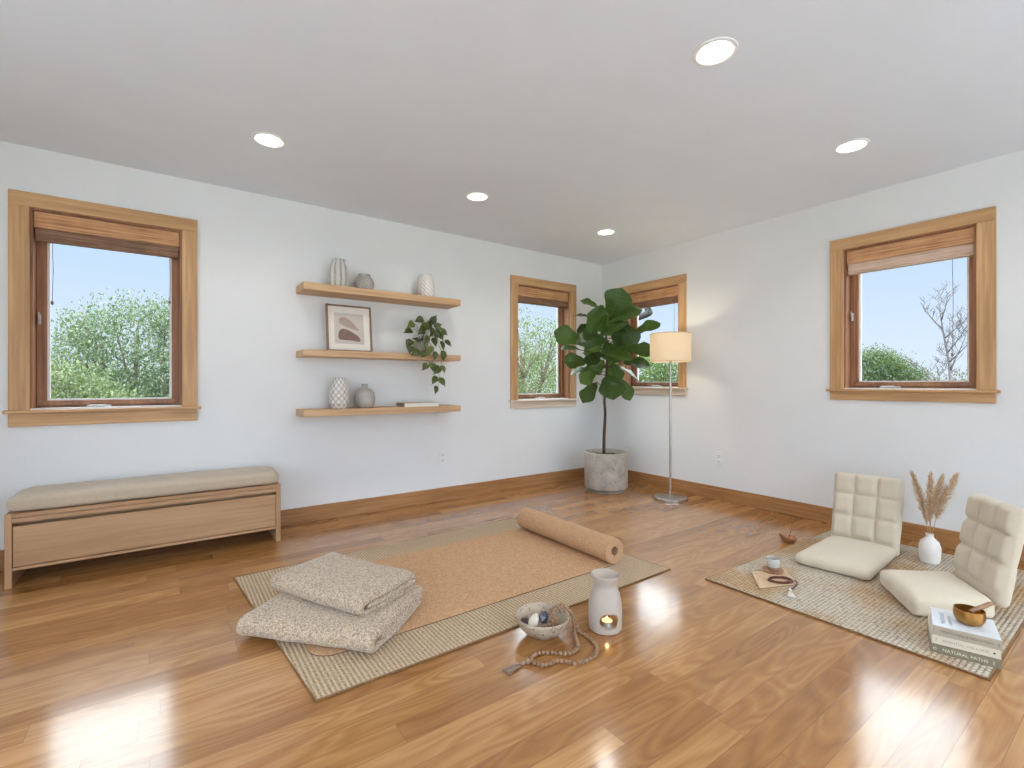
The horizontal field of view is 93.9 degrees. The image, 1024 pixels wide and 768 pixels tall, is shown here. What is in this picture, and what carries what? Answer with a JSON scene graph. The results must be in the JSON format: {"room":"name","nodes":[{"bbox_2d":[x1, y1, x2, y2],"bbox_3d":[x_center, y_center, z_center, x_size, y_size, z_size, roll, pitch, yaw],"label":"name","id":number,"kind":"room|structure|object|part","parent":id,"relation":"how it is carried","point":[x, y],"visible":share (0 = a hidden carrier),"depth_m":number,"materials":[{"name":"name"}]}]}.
{"room":"meditation room","nodes":[
{"label":"meditation room","id":0,"kind":"room"},
{"bbox_2d":[0,141,601,549],"bbox_3d":[-1.477,-0.156,3.840,6.430,2.440,0.170,0,0,-36],"label":"wall","id":1,"kind":"structure","parent":0,"point":[255,250],"depth_m":3.66,"materials":[{"name":"white paint"}]},
{"bbox_2d":[2,189,200,426],"bbox_3d":[-2.544,-0.429,3.043,0.940,1.356,0.216,0,0,-36],"label":"window","id":2,"kind":"structure","parent":1,"relation":"in","point":[29,260],"depth_m":2.91,"materials":[{"name":"brown wood"}]},
{"bbox_3d":[-2.833,-0.435,2.747,0.086,1.178,0.020,0,0,-36],"label":"casing","id":3,"kind":"part","parent":2,"relation":"part of","materials":[{"name":"brown wood"}]},
{"bbox_3d":[-2.817,-0.389,2.847,0.013,0.071,0.045,0,0,-36],"label":"lock lever","id":4,"kind":"part","parent":2,"relation":"part of","materials":[{"name":"silver paint"}]},
{"bbox_3d":[-2.502,-1.065,2.984,0.900,0.083,0.021,0,0,-36],"label":"head casing","id":5,"kind":"part","parent":2,"relation":"part of","materials":[{"name":"brown wood"}]},
{"bbox_2d":[34,211,178,304],"bbox_3d":[-2.531,-0.740,3.024,0.700,0.543,0.066,0,0,-36],"label":"blind","id":6,"kind":"object","parent":2,"relation":"attached to","point":[49,228],"visible":1,"depth_m":2.98,"materials":[{"name":"brown wood"}]},
{"bbox_3d":[-2.748,-0.658,2.857,0.013,0.380,0.013,0,0,32],"label":"pull cord","id":7,"kind":"part","parent":6,"relation":"part of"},
{"bbox_3d":[-2.536,-0.851,3.031,0.692,0.011,0.044,0,0,-36],"label":"rail","id":8,"kind":"part","parent":6,"relation":"part of","materials":[{"name":"brown wood"}]},
{"bbox_2d":[35,228,178,255],"bbox_3d":[-2.536,-0.931,3.031,0.692,0.151,0.048,0,0,-36],"label":"shade","id":9,"kind":"object","parent":2,"relation":"attached to","point":[143,241],"depth_m":3.03,"materials":[{"name":"brown wood"}]},
{"bbox_3d":[-2.577,-0.439,3.088,0.704,1.146,0.065,0,0,-36],"label":"sash","id":10,"kind":"part","parent":2,"relation":"part of","materials":[{"name":"brown wood"}]},
{"bbox_3d":[-2.172,-0.435,3.222,0.086,1.178,0.020,0,0,-36],"label":"casing","id":11,"kind":"part","parent":2,"relation":"part of","materials":[{"name":"brown wood"}]},
{"bbox_2d":[0,467,583,571],"bbox_3d":[-1.422,1.004,3.764,6.090,0.120,0.016,0,0,-36],"label":"baseboard","id":12,"kind":"structure","parent":1,"relation":"attached to","point":[301,515],"depth_m":4.17,"materials":[{"name":"brown wood"}]},
{"bbox_2d":[296,282,460,308],"bbox_3d":[-1.042,-0.705,3.897,1.288,0.053,0.246,0,0,-36],"label":"wall shelf","id":13,"kind":"object","parent":1,"relation":"attached to","point":[305,288],"visible":1,"depth_m":3.77,"materials":[{"name":"brown wood"}]},
{"bbox_2d":[328,258,348,286],"bbox_3d":[-1.339,-0.842,3.684,0.158,0.222,0.152,0,0,-36],"label":"ribbed vase","id":14,"kind":"object","parent":13,"relation":"on","point":[337,271],"visible":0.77,"depth_m":3.63,"materials":[{"name":"grey ceramic"}]},
{"bbox_2d":[354,273,373,288],"bbox_3d":[-1.175,-0.798,3.802,0.152,0.134,0.152,0,0,-36],"label":"round pot","id":15,"kind":"object","parent":13,"relation":"on","point":[363,280],"visible":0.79,"depth_m":3.75,"materials":[{"name":"grey ceramic"}]},
{"bbox_2d":[418,274,434,296],"bbox_3d":[-0.739,-0.833,4.116,0.148,0.204,0.148,0,0,-36],"label":"vase","id":16,"kind":"object","parent":13,"relation":"on","point":[426,287],"visible":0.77,"depth_m":4.06,"materials":[{"name":"white ceramic"}]},
{"bbox_2d":[296,405,460,416],"bbox_3d":[-1.042,0.217,3.897,1.288,0.050,0.246,0,0,-36],"label":"wall shelf","id":17,"kind":"object","parent":1,"relation":"attached to","point":[310,412],"visible":1,"depth_m":3.72,"materials":[{"name":"brown wood"}]},
{"bbox_2d":[329,378,348,408],"bbox_3d":[-1.334,0.073,3.688,0.150,0.237,0.150,0,0,-45],"label":"vase","id":18,"kind":"object","parent":17,"relation":"on","point":[338,392],"visible":1,"depth_m":3.63,"materials":[{"name":"white ceramic"}]},
{"bbox_2d":[354,384,374,407],"bbox_3d":[-1.171,0.098,3.804,0.160,0.188,0.160,0,0,-36],"label":"bottle vase","id":19,"kind":"object","parent":17,"relation":"on","point":[364,397],"visible":1,"depth_m":3.75,"materials":[{"name":"grey ceramic"}]},
{"bbox_2d":[396,402,438,406],"bbox_3d":[-0.793,0.176,4.032,0.316,0.032,0.170,0,0,-34],"label":"book","id":20,"kind":"object","parent":17,"relation":"on","point":[399,404],"visible":1,"depth_m":3.97,"materials":[{"name":"white paper"}]},
{"bbox_2d":[296,349,460,361],"bbox_3d":[-1.042,-0.222,3.897,1.288,0.048,0.246,0,0,-36],"label":"wall shelf","id":21,"kind":"object","parent":1,"relation":"attached to","point":[304,353],"visible":1,"depth_m":3.72,"materials":[{"name":"brown wood"}]},
{"bbox_2d":[325,303,372,351],"bbox_3d":[-1.276,-0.430,3.751,0.348,0.368,0.069,0,0,-36],"label":"framed print","id":22,"kind":"object","parent":21,"relation":"on","point":[348,328],"visible":0.98,"depth_m":3.74,"materials":[{"name":"beige paper"}]},
{"bbox_2d":[404,315,450,393],"bbox_3d":[-0.709,-0.248,4.047,0.453,0.692,0.274,0,0,-36],"label":"trailing plant","id":23,"kind":"object","parent":21,"relation":"on","point":[420,347],"visible":1,"depth_m":4.01,"materials":[{"name":"green plant"}]},
{"bbox_3d":[-0.781,-0.302,4.083,0.132,0.112,0.132,0,0,-36],"label":"flower pot","id":24,"kind":"part","parent":23,"relation":"part of","materials":[{"name":"white ceramic"}]},
{"bbox_2d":[439,451,445,463],"bbox_3d":[-0.629,0.672,4.339,0.074,0.120,0.010,0,0,-36],"label":"wall outlet","id":25,"kind":"object","parent":1,"relation":"attached to","point":[442,454],"visible":1,"depth_m":4.33,"materials":[{"name":"white plastic"}]},
{"bbox_2d":[508,275,578,408],"bbox_3d":[0.305,-0.417,5.094,0.928,1.339,0.216,0,0,-36],"label":"window","id":26,"kind":"structure","parent":1,"relation":"in","point":[566,384],"depth_m":5.08,"materials":[{"name":"brown wood"}]},
{"bbox_3d":[0.022,-0.418,4.801,0.086,1.171,0.020,0,0,-36],"label":"casing","id":27,"kind":"part","parent":26,"relation":"part of","materials":[{"name":"brown wood"}]},
{"bbox_3d":[0.273,-0.422,5.139,0.692,1.139,0.065,0,0,-36],"label":"sash","id":28,"kind":"part","parent":26,"relation":"part of","materials":[{"name":"brown wood"}]},
{"bbox_2d":[518,296,566,306],"bbox_3d":[0.313,-0.914,5.083,0.680,0.146,0.048,0,0,-36],"label":"shade","id":29,"kind":"object","parent":26,"relation":"attached to","point":[549,301],"depth_m":5.08,"materials":[{"name":"brown wood"}]},
{"bbox_2d":[518,286,567,308],"bbox_3d":[0.319,-0.752,5.075,0.688,0.478,0.066,0,0,-36],"label":"blind","id":30,"kind":"object","parent":26,"relation":"attached to","point":[526,295],"visible":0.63,"depth_m":5.05,"materials":[{"name":"brown wood"}]},
{"bbox_3d":[0.313,-0.836,5.083,0.680,0.011,0.044,0,0,-36],"label":"rail","id":31,"kind":"part","parent":30,"relation":"part of","materials":[{"name":"brown wood"}]},
{"bbox_3d":[0.348,-1.046,5.035,0.888,0.083,0.021,0,0,-36],"label":"head casing","id":32,"kind":"part","parent":26,"relation":"part of","materials":[{"name":"brown wood"}]},
{"bbox_3d":[0.673,-0.418,5.270,0.086,1.171,0.020,0,0,-36],"label":"casing","id":33,"kind":"part","parent":26,"relation":"part of","materials":[{"name":"brown wood"}]},
{"bbox_2d":[0,0,1023,264],"bbox_3d":[0.222,-1.451,1.480,6.430,0.150,5.984,0,0,-36],"label":"ceiling","id":34,"kind":"structure","parent":0,"point":[576,119],"depth_m":2.36,"materials":[{"name":"white paint"}]},
{"bbox_2d":[251,132,285,147],"bbox_3d":[-1.373,-1.373,2.701,0.176,0.006,0.176,0,0,-36],"label":"recessed light","id":35,"kind":"object","parent":34,"relation":"in","point":[266,139],"visible":1,"depth_m":2.69,"materials":[{"name":"white plastic"}]},
{"bbox_2d":[466,192,488,200],"bbox_3d":[-0.254,-1.373,3.517,0.176,0.006,0.176,0,0,-36],"label":"recessed light","id":36,"kind":"object","parent":34,"relation":"in","point":[473,196],"visible":1,"depth_m":3.51,"materials":[{"name":"white plastic"}]},
{"bbox_2d":[596,229,615,234],"bbox_3d":[0.853,-1.373,4.342,0.176,0.006,0.176,0,0,-36],"label":"recessed light","id":37,"kind":"object","parent":34,"relation":"in","point":[603,231],"visible":1,"depth_m":4.34,"materials":[{"name":"white plastic"}]},
{"bbox_2d":[692,37,737,66],"bbox_3d":[0.843,-1.373,1.984,0.176,0.006,0.176,0,0,-36],"label":"recessed light","id":38,"kind":"object","parent":34,"relation":"in","point":[715,51],"visible":1,"depth_m":1.98,"materials":[{"name":"white plastic"}]},
{"bbox_2d":[833,138,870,153],"bbox_3d":[1.967,-1.373,2.769,0.176,0.006,0.176,0,0,-36],"label":"recessed light","id":39,"kind":"object","parent":34,"relation":"in","point":[853,145],"visible":1,"depth_m":2.76,"materials":[{"name":"white plastic"}]},
{"bbox_2d":[0,478,1023,767],"bbox_3d":[0.222,1.124,1.480,6.430,0.120,5.984,0,0,-36],"label":"floor","id":40,"kind":"structure","parent":0,"point":[137,659],"depth_m":1.71,"materials":[{"name":"brown wood"}]},
{"bbox_2d":[4,482,280,588],"bbox_3d":[-2.191,0.872,2.986,1.303,0.385,0.346,0,0,-36],"label":"storage bench","id":41,"kind":"object","parent":40,"relation":"on","point":[51,536],"visible":0.8,"depth_m":2.77,"materials":[{"name":"brown wood"}]},
{"bbox_3d":[-2.708,0.872,2.613,0.028,0.385,0.346,0,0,-36],"label":"panel","id":42,"kind":"part","parent":41,"relation":"part of","materials":[{"name":"brown wood"}]},
{"bbox_2d":[7,466,278,510],"bbox_3d":[-2.194,0.631,2.987,1.294,0.096,0.349,0,0,-36],"label":"bench cushion","id":43,"kind":"object","parent":41,"relation":"on","point":[98,491],"visible":1,"depth_m":2.82,"materials":[{"name":"beige fabric"}]},
{"bbox_3d":[-2.095,0.715,2.853,1.247,0.024,0.020,0,0,-36],"label":"rail","id":44,"kind":"part","parent":41,"relation":"part of","materials":[{"name":"brown wood"}]},
{"bbox_3d":[-2.191,0.690,2.986,1.247,0.022,0.346,0,0,-36],"label":"panel","id":45,"kind":"part","parent":41,"relation":"part of","materials":[{"name":"brown wood"}]},
{"bbox_3d":[-2.191,0.968,2.986,1.247,0.016,0.346,0,0,-36],"label":"panel","id":46,"kind":"part","parent":41,"relation":"part of","materials":[{"name":"brown wood"}]},
{"bbox_3d":[-2.096,0.851,2.855,1.241,0.211,0.021,0,0,-36],"label":"drawer","id":47,"kind":"part","parent":41,"relation":"part of","materials":[{"name":"brown wood"}]},
{"bbox_3d":[-2.126,0.734,2.896,1.241,0.061,0.006,0,0,-36],"label":"finger pull","id":48,"kind":"part","parent":41,"relation":"part of","materials":[{"name":"brown wood"}]},
{"bbox_3d":[-1.673,0.872,3.358,0.028,0.385,0.346,0,0,-36],"label":"panel","id":49,"kind":"part","parent":41,"relation":"part of","materials":[{"name":"brown wood"}]},
{"bbox_2d":[233,518,670,701],"bbox_3d":[-0.318,1.060,2.682,2.038,0.009,1.375,0,0,-36],"label":"area rug","id":50,"kind":"object","parent":40,"relation":"on","point":[324,677],"visible":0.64,"depth_m":2.09,"materials":[{"name":"fabric"}]},
{"bbox_2d":[276,507,622,656],"bbox_3d":[-0.299,0.980,2.672,1.739,0.151,0.867,0,0,-36],"label":"exercise mat","id":51,"kind":"object","parent":50,"relation":"on","point":[462,577],"visible":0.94,"depth_m":2.77,"materials":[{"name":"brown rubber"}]},
{"bbox_2d":[236,584,422,653],"bbox_3d":[-0.776,1.000,2.130,0.633,0.097,0.503,0,0,13],"label":"folded blanket","id":52,"kind":"object","parent":51,"relation":"on","point":[285,617],"visible":0.55,"depth_m":1.95,"materials":[{"name":"fabric"}]},
{"bbox_2d":[270,552,415,615],"bbox_3d":[-0.785,0.915,2.223,0.587,0.088,0.374,0,0,28],"label":"folded blanket","id":53,"kind":"object","parent":52,"relation":"on","point":[356,586],"visible":1,"depth_m":2.13,"materials":[{"name":"fabric"}]},
{"bbox_2d":[516,602,569,639],"bbox_3d":[0.129,1.020,2.024,0.228,0.088,0.228,0,0,-36],"label":"stone bowl","id":54,"kind":"object","parent":40,"relation":"on","point":[539,632],"visible":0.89,"depth_m":2.05,"materials":[{"name":"beige stone"}]},
{"bbox_2d":[521,617,528,623],"bbox_3d":[0.057,1.008,2.028,0.036,0.030,0.040,0,0,23],"label":"pebble","id":55,"kind":"object","parent":54,"relation":"in","point":[525,620],"visible":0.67,"depth_m":2.02,"materials":[{"name":"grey stone"}]},
{"bbox_2d":[528,613,538,626],"bbox_3d":[0.093,1.004,2.020,0.042,0.041,0.076,0,0,23],"label":"pebble","id":56,"kind":"object","parent":54,"relation":"in","point":[534,619],"visible":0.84,"depth_m":2.01,"materials":[{"name":"white stone"}]},
{"bbox_2d":[539,611,548,623],"bbox_3d":[0.133,0.997,2.038,0.047,0.052,0.050,0,0,-21],"label":"crystal","id":57,"kind":"object","parent":54,"relation":"in","point":[543,616],"visible":0.97,"depth_m":2.02},
{"bbox_2d":[551,616,560,625],"bbox_3d":[0.185,1.008,2.027,0.040,0.037,0.050,0,0,-14],"label":"pebble","id":58,"kind":"object","parent":54,"relation":"in","point":[558,622],"visible":0.67,"depth_m":2.01,"materials":[{"name":"beige stone"}]},
{"bbox_2d":[502,603,598,675],"bbox_3d":[0.182,1.009,1.865,0.258,0.114,0.427,0,0,34],"label":"beads","id":59,"kind":"object","parent":40,"relation":"on","point":[509,669],"visible":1,"depth_m":1.87,"materials":[{"name":"brown wood"}]},
{"bbox_2d":[588,568,621,634],"bbox_3d":[0.406,0.946,2.081,0.144,0.236,0.143,0,0,-6],"label":"burner","id":60,"kind":"object","parent":40,"relation":"on","point":[604,598],"visible":0.98,"depth_m":2.03,"materials":[{"name":"white ceramic"}]},
{"bbox_2d":[601,617,612,627],"bbox_3d":[0.408,1.018,2.055,0.049,0.040,0.049,0,0,-36],"label":"tealight","id":61,"kind":"object","parent":60,"relation":"in","point":[607,622],"visible":1,"depth_m":2.04,"materials":[{"name":"metal"}]},
{"bbox_2d":[554,288,660,493],"bbox_3d":[0.938,0.073,4.738,1.078,1.983,0.517,0,0,0],"label":"fig tree","id":62,"kind":"object","parent":40,"relation":"on","point":[605,469],"visible":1,"depth_m":4.65,"materials":[{"name":"green plant"}]},
{"bbox_3d":[0.939,0.864,4.775,0.428,0.376,0.428,0,0,0],"label":"planter","id":63,"kind":"part","parent":62,"relation":"part of","materials":[{"name":"concrete"}]},
{"bbox_2d":[650,331,691,502],"bbox_3d":[1.459,0.302,4.404,0.367,1.524,0.367,0,0,-36],"label":"floor lamp","id":64,"kind":"object","parent":40,"relation":"on","point":[671,347],"visible":1,"depth_m":4.29,"materials":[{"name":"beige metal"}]},
{"bbox_3d":[1.459,-0.328,4.404,0.364,0.260,0.364,0,0,-36],"label":"lamp shade","id":65,"kind":"part","parent":64,"relation":"part of","materials":[{"name":"fabric"}]},
{"bbox_2d":[779,533,797,542],"bbox_3d":[1.857,1.036,3.215,0.110,0.057,0.104,0,0,0],"label":"holder","id":66,"kind":"object","parent":40,"relation":"on","point":[785,538],"visible":0.99,"depth_m":3.20,"materials":[{"name":"brown wood"}]},
{"bbox_2d":[705,530,1023,680],"bbox_3d":[2.005,1.060,2.602,1.571,0.010,1.103,0,0,-36],"label":"jute rug","id":67,"kind":"object","parent":40,"relation":"on","point":[866,608],"visible":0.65,"depth_m":2.32,"materials":[{"name":"beige wicker"}]},
{"bbox_2d":[751,569,794,589],"bbox_3d":[1.406,1.050,2.575,0.335,0.008,0.189,0,0,-14],"label":"notebook","id":68,"kind":"object","parent":67,"relation":"on","point":[761,577],"visible":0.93,"depth_m":2.55,"materials":[{"name":"beige paper"}]},
{"bbox_2d":[762,565,783,573],"bbox_3d":[1.453,1.040,2.663,0.110,0.012,0.110,0,0,-36],"label":"coaster","id":69,"kind":"object","parent":68,"relation":"on","point":[780,570],"visible":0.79,"depth_m":2.64,"materials":[{"name":"brown wood"}]},
{"bbox_2d":[766,556,779,571],"bbox_3d":[1.453,1.004,2.663,0.069,0.069,0.069,0,0,-36],"label":"tea cup","id":70,"kind":"object","parent":69,"relation":"on","point":[772,562],"visible":1,"depth_m":2.64,"materials":[{"name":"grey ceramic"}]},
{"bbox_2d":[768,576,797,597],"bbox_3d":[1.391,1.042,2.465,0.138,0.025,0.235,0,0,33],"label":"bracelet","id":71,"kind":"object","parent":68,"relation":"on","point":[790,593],"visible":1,"depth_m":2.50,"materials":[{"name":"brown wood"}]},
{"bbox_2d":[795,472,904,579],"bbox_3d":[2.062,0.824,2.900,0.784,0.459,0.392,0,0,-41],"label":"chair","id":72,"kind":"object","parent":67,"relation":"on","point":[866,528],"visible":1,"depth_m":2.96,"materials":[{"name":"beige fabric"}]},
{"bbox_3d":[1.985,1.014,2.838,0.571,0.080,0.381,0,0,-41],"label":"seat","id":73,"kind":"part","parent":72,"relation":"part of","materials":[{"name":"beige fabric"}]},
{"bbox_3d":[2.282,0.824,3.080,0.202,0.459,0.368,0,0,-41],"label":"backrest","id":74,"kind":"part","parent":72,"relation":"part of","materials":[{"name":"beige fabric"}]},
{"bbox_2d":[918,533,941,564],"bbox_3d":[2.463,0.970,2.818,0.103,0.169,0.103,0,0,-36],"label":"flower vase","id":75,"kind":"object","parent":67,"relation":"on","point":[929,548],"visible":1,"depth_m":2.79,"materials":[{"name":"white ceramic"}]},
{"bbox_2d":[909,470,928,531],"bbox_3d":[2.402,0.768,2.817,0.115,0.532,0.066,0,0,0],"label":"stem","id":76,"kind":"object","parent":75,"relation":"in","point":[923,507],"visible":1,"depth_m":2.81,"materials":[{"name":"beige plant"}]},
{"bbox_2d":[924,472,937,528],"bbox_3d":[2.477,0.776,2.831,0.064,0.517,0.064,0,0,0],"label":"stem","id":77,"kind":"object","parent":75,"relation":"in","point":[930,482],"visible":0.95,"depth_m":2.83,"materials":[{"name":"beige plant"}]},
{"bbox_2d":[929,474,944,533],"bbox_3d":[2.521,0.783,2.840,0.123,0.503,0.058,0,0,-15],"label":"stem","id":78,"kind":"object","parent":75,"relation":"in","point":[941,480],"visible":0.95,"depth_m":2.84,"materials":[{"name":"beige plant"}]},
{"bbox_2d":[932,472,959,533],"bbox_3d":[2.549,0.775,2.811,0.161,0.518,0.077,0,0,0],"label":"stem","id":79,"kind":"object","parent":75,"relation":"in","point":[937,513],"visible":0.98,"depth_m":2.80,"materials":[{"name":"beige plant"}]},
{"bbox_2d":[880,494,1023,617],"bbox_3d":[2.097,0.805,2.290,0.481,0.496,0.458,0,0,18],"label":"chair","id":80,"kind":"object","parent":67,"relation":"on","point":[987,556],"visible":0.96,"depth_m":2.22,"materials":[{"name":"beige fabric"}]},
{"bbox_3d":[2.033,1.002,2.309,0.348,0.102,0.454,0,0,18],"label":"seat","id":81,"kind":"part","parent":80,"relation":"part of","materials":[{"name":"beige fabric"}]},
{"bbox_3d":[2.277,0.780,2.283,0.134,0.449,0.359,0,0,18],"label":"backrest","id":82,"kind":"part","parent":80,"relation":"part of","materials":[{"name":"beige fabric"}]},
{"bbox_2d":[927,623,1001,668],"bbox_3d":[1.790,1.038,1.903,0.198,0.033,0.208,0,0,38],"label":"book","id":83,"kind":"object","parent":67,"relation":"on","point":[969,656],"visible":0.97,"depth_m":1.82,"materials":[{"name":"paper"}]},
{"bbox_2d":[927,614,1000,659],"bbox_3d":[1.792,1.004,1.905,0.194,0.035,0.204,0,0,37],"label":"book","id":84,"kind":"object","parent":83,"relation":"on","point":[961,645],"visible":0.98,"depth_m":1.83,"materials":[{"name":"grey paper"}]},
{"bbox_2d":[930,607,1001,650],"bbox_3d":[1.794,0.968,1.900,0.192,0.036,0.202,0,0,39],"label":"book","id":85,"kind":"object","parent":84,"relation":"on","point":[944,623],"visible":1,"depth_m":1.85,"materials":[{"name":"paper"}]},
{"bbox_2d":[953,603,986,626],"bbox_3d":[1.810,0.921,1.892,0.098,0.058,0.098,0,0,-36],"label":"bowl","id":86,"kind":"object","parent":85,"relation":"on","point":[961,613],"visible":0.97,"depth_m":1.87,"materials":[{"name":"brown metal"}]},
{"bbox_2d":[968,601,993,612],"bbox_3d":[1.855,0.885,1.891,0.090,0.048,0.017,0,0,3],"label":"striker","id":87,"kind":"object","parent":86,"relation":"on","point":[987,604],"visible":0.97,"depth_m":1.89,"materials":[{"name":"brown wood"}]},
{"bbox_2d":[602,150,1023,531],"bbox_3d":[2.762,-0.156,3.309,0.170,2.440,5.644,0,0,-36],"label":"wall","id":88,"kind":"structure","parent":0,"point":[758,294],"depth_m":3.80,"materials":[{"name":"white paint"}]},
{"bbox_2d":[639,307,652,319],"bbox_3d":[1.770,-0.306,5.274,0.505,1.400,1.393,0,0,-36],"label":"gutter","id":89,"kind":"object","parent":88,"relation":"attached to","point":[648,312],"visible":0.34,"depth_m":5.71,"materials":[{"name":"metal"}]},
{"bbox_2d":[618,274,688,395],"bbox_3d":[1.499,-0.473,5.025,0.216,1.184,0.891,0,0,-36],"label":"window","id":90,"kind":"structure","parent":88,"relation":"in","point":[658,388],"depth_m":4.86,"materials":[{"name":"brown wood"}]},
{"bbox_3d":[1.217,-0.471,5.293,0.020,1.022,0.086,0,0,-36],"label":"casing","id":91,"kind":"part","parent":90,"relation":"part of","materials":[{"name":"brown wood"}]},
{"bbox_3d":[1.440,-1.024,4.982,0.021,0.083,0.851,0,0,-36],"label":"head casing","id":92,"kind":"part","parent":90,"relation":"part of","materials":[{"name":"brown wood"}]},
{"bbox_2d":[630,286,677,319],"bbox_3d":[1.480,-0.730,5.011,0.066,0.478,0.651,0,0,-36],"label":"blind","id":93,"kind":"object","parent":90,"relation":"attached to","point":[666,296],"visible":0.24,"depth_m":4.96,"materials":[{"name":"brown wood"}]},
{"bbox_3d":[1.487,-0.814,5.017,0.044,0.011,0.643,0,0,-36],"label":"rail","id":94,"kind":"part","parent":93,"relation":"part of","materials":[{"name":"brown wood"}]},
{"bbox_3d":[1.544,-0.475,5.057,0.065,0.990,0.655,0,0,-36],"label":"sash","id":95,"kind":"part","parent":90,"relation":"part of","materials":[{"name":"brown wood"}]},
{"bbox_3d":[1.664,-0.471,4.672,0.020,1.022,0.086,0,0,-36],"label":"casing","id":96,"kind":"part","parent":90,"relation":"part of","materials":[{"name":"brown wood"}]},
{"bbox_2d":[715,452,722,465],"bbox_3d":[1.890,0.686,4.367,0.010,0.120,0.074,0,0,-36],"label":"wall outlet","id":97,"kind":"object","parent":88,"relation":"attached to","point":[718,455],"visible":1,"depth_m":4.36,"materials":[{"name":"white plastic"}]},
{"bbox_2d":[628,470,1023,564],"bbox_3d":[2.691,1.004,3.248,0.016,0.120,5.628,0,0,-36],"label":"baseboard","id":98,"kind":"structure","parent":88,"relation":"attached to","point":[949,539],"depth_m":3.96,"materials":[{"name":"brown wood"}]},
{"bbox_2d":[826,206,1000,402],"bbox_3d":[2.736,-0.478,3.306,0.216,1.198,0.934,0,0,-36],"label":"window","id":99,"kind":"structure","parent":88,"relation":"in","point":[845,289],"depth_m":3.19,"materials":[{"name":"brown wood"}]},
{"bbox_3d":[2.441,-0.477,3.592,0.020,1.034,0.086,0,0,-36],"label":"casing","id":100,"kind":"part","parent":99,"relation":"part of","materials":[{"name":"brown wood"}]},
{"bbox_3d":[2.542,-0.503,3.577,0.045,0.071,0.013,0,0,-36],"label":"lock lever","id":101,"kind":"part","parent":99,"relation":"part of","materials":[{"name":"silver paint"}]},
{"bbox_2d":[847,227,973,356],"bbox_3d":[2.717,-0.577,3.293,0.066,0.808,0.694,0,0,-36],"label":"blind","id":102,"kind":"object","parent":99,"relation":"attached to","point":[957,244],"visible":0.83,"depth_m":3.24,"materials":[{"name":"brown wood"}]},
{"bbox_3d":[2.724,-0.816,3.298,0.044,0.011,0.686,0,0,-36],"label":"rail","id":103,"kind":"part","parent":102,"relation":"part of","materials":[{"name":"brown wood"}]},
{"bbox_3d":[2.849,-0.493,3.094,0.013,0.640,0.013,0,0,32],"label":"pull cord","id":104,"kind":"part","parent":102,"relation":"part of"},
{"bbox_2d":[848,243,973,272],"bbox_3d":[2.724,-0.899,3.298,0.048,0.156,0.686,0,0,-36],"label":"shade","id":105,"kind":"object","parent":99,"relation":"attached to","point":[891,255],"depth_m":3.29,"materials":[{"name":"brown wood"}]},
{"bbox_3d":[2.781,-0.481,3.339,0.065,1.002,0.698,0,0,-36],"label":"sash","id":106,"kind":"part","parent":99,"relation":"part of","materials":[{"name":"brown wood"}]},
{"bbox_3d":[2.677,-1.036,3.264,0.021,0.083,0.894,0,0,-36],"label":"head casing","id":107,"kind":"part","parent":99,"relation":"part of","materials":[{"name":"brown wood"}]},
{"bbox_3d":[2.913,-0.477,2.936,0.020,1.034,0.086,0,0,-36],"label":"casing","id":108,"kind":"part","parent":99,"relation":"part of","materials":[{"name":"brown wood"}]},
{"label":"outside","id":109,"kind":"structure","parent":0,"visible":0},
{"bbox_3d":[0.000,4.364,0.000,300.000,0.200,300.000,0,0,-36],"label":"ground","id":110,"kind":"structure","parent":109,"visible":0},
{"bbox_2d":[51,350,149,398],"bbox_3d":[-6.037,1.901,6.598,2.028,4.749,1.431,0,0,-6],"label":"leafy shrub","id":111,"kind":"object","parent":110,"relation":"on","point":[59,390],"visible":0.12,"depth_m":6.60,"materials":[{"name":"green plant"}]},
{"bbox_2d":[51,355,150,395],"bbox_3d":[-14.490,1.244,13.880,4.142,6.066,7.344,0,0,40],"label":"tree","id":112,"kind":"object","parent":110,"relation":"on","point":[68,355],"visible":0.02,"depth_m":15.30,"materials":[{"name":"green plant"}]},
{"bbox_2d":[51,287,169,397],"bbox_3d":[-7.144,1.261,8.965,3.980,6.041,2.368,0,0,-19],"label":"leafy tree","id":113,"kind":"object","parent":110,"relation":"on","point":[162,389],"visible":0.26,"depth_m":8.61,"materials":[{"name":"green plant"}]},
{"bbox_2d":[518,305,556,393],"bbox_3d":[0.404,1.263,10.111,2.860,6.021,2.167,0,0,-3],"label":"tree","id":114,"kind":"object","parent":110,"relation":"on","point":[522,374],"visible":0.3,"depth_m":10.02,"materials":[{"name":"green plant"}]},
{"bbox_2d":[518,346,556,393],"bbox_3d":[0.299,1.572,14.105,4.069,5.419,2.954,0,0,-13],"label":"tree","id":115,"kind":"object","parent":110,"relation":"on","point":[543,364],"visible":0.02,"depth_m":13.89,"materials":[{"name":"green plant"}]},
{"bbox_2d":[639,341,677,381],"bbox_3d":[4.813,1.479,14.128,4.749,5.588,2.367,0,0,5],"label":"dense tree","id":116,"kind":"object","parent":110,"relation":"on","point":[655,373],"visible":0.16,"depth_m":13.73,"materials":[{"name":"green plant"}]},
{"bbox_2d":[862,342,935,380],"bbox_3d":[10.802,1.532,13.905,2.782,5.487,2.034,0,0,7],"label":"round tree","id":117,"kind":"object","parent":110,"relation":"on","point":[881,368],"visible":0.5,"depth_m":13.47,"materials":[{"name":"green plant"}]},
{"bbox_2d":[901,281,966,380],"bbox_3d":[9.026,1.024,9.993,1.213,6.482,1.619,0,0,8],"label":"bare tree","id":118,"kind":"object","parent":110,"relation":"on","point":[947,361],"visible":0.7,"depth_m":10.01,"materials":[{"name":"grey plant"}]},
{"bbox_2d":[926,368,966,379],"bbox_3d":[10.756,1.940,11.157,2.235,4.672,1.457,0,0,22],"label":"brush","id":119,"kind":"object","parent":110,"relation":"on","point":[959,368],"visible":0.03,"depth_m":11.31,"materials":[{"name":"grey plant"}]}
]}

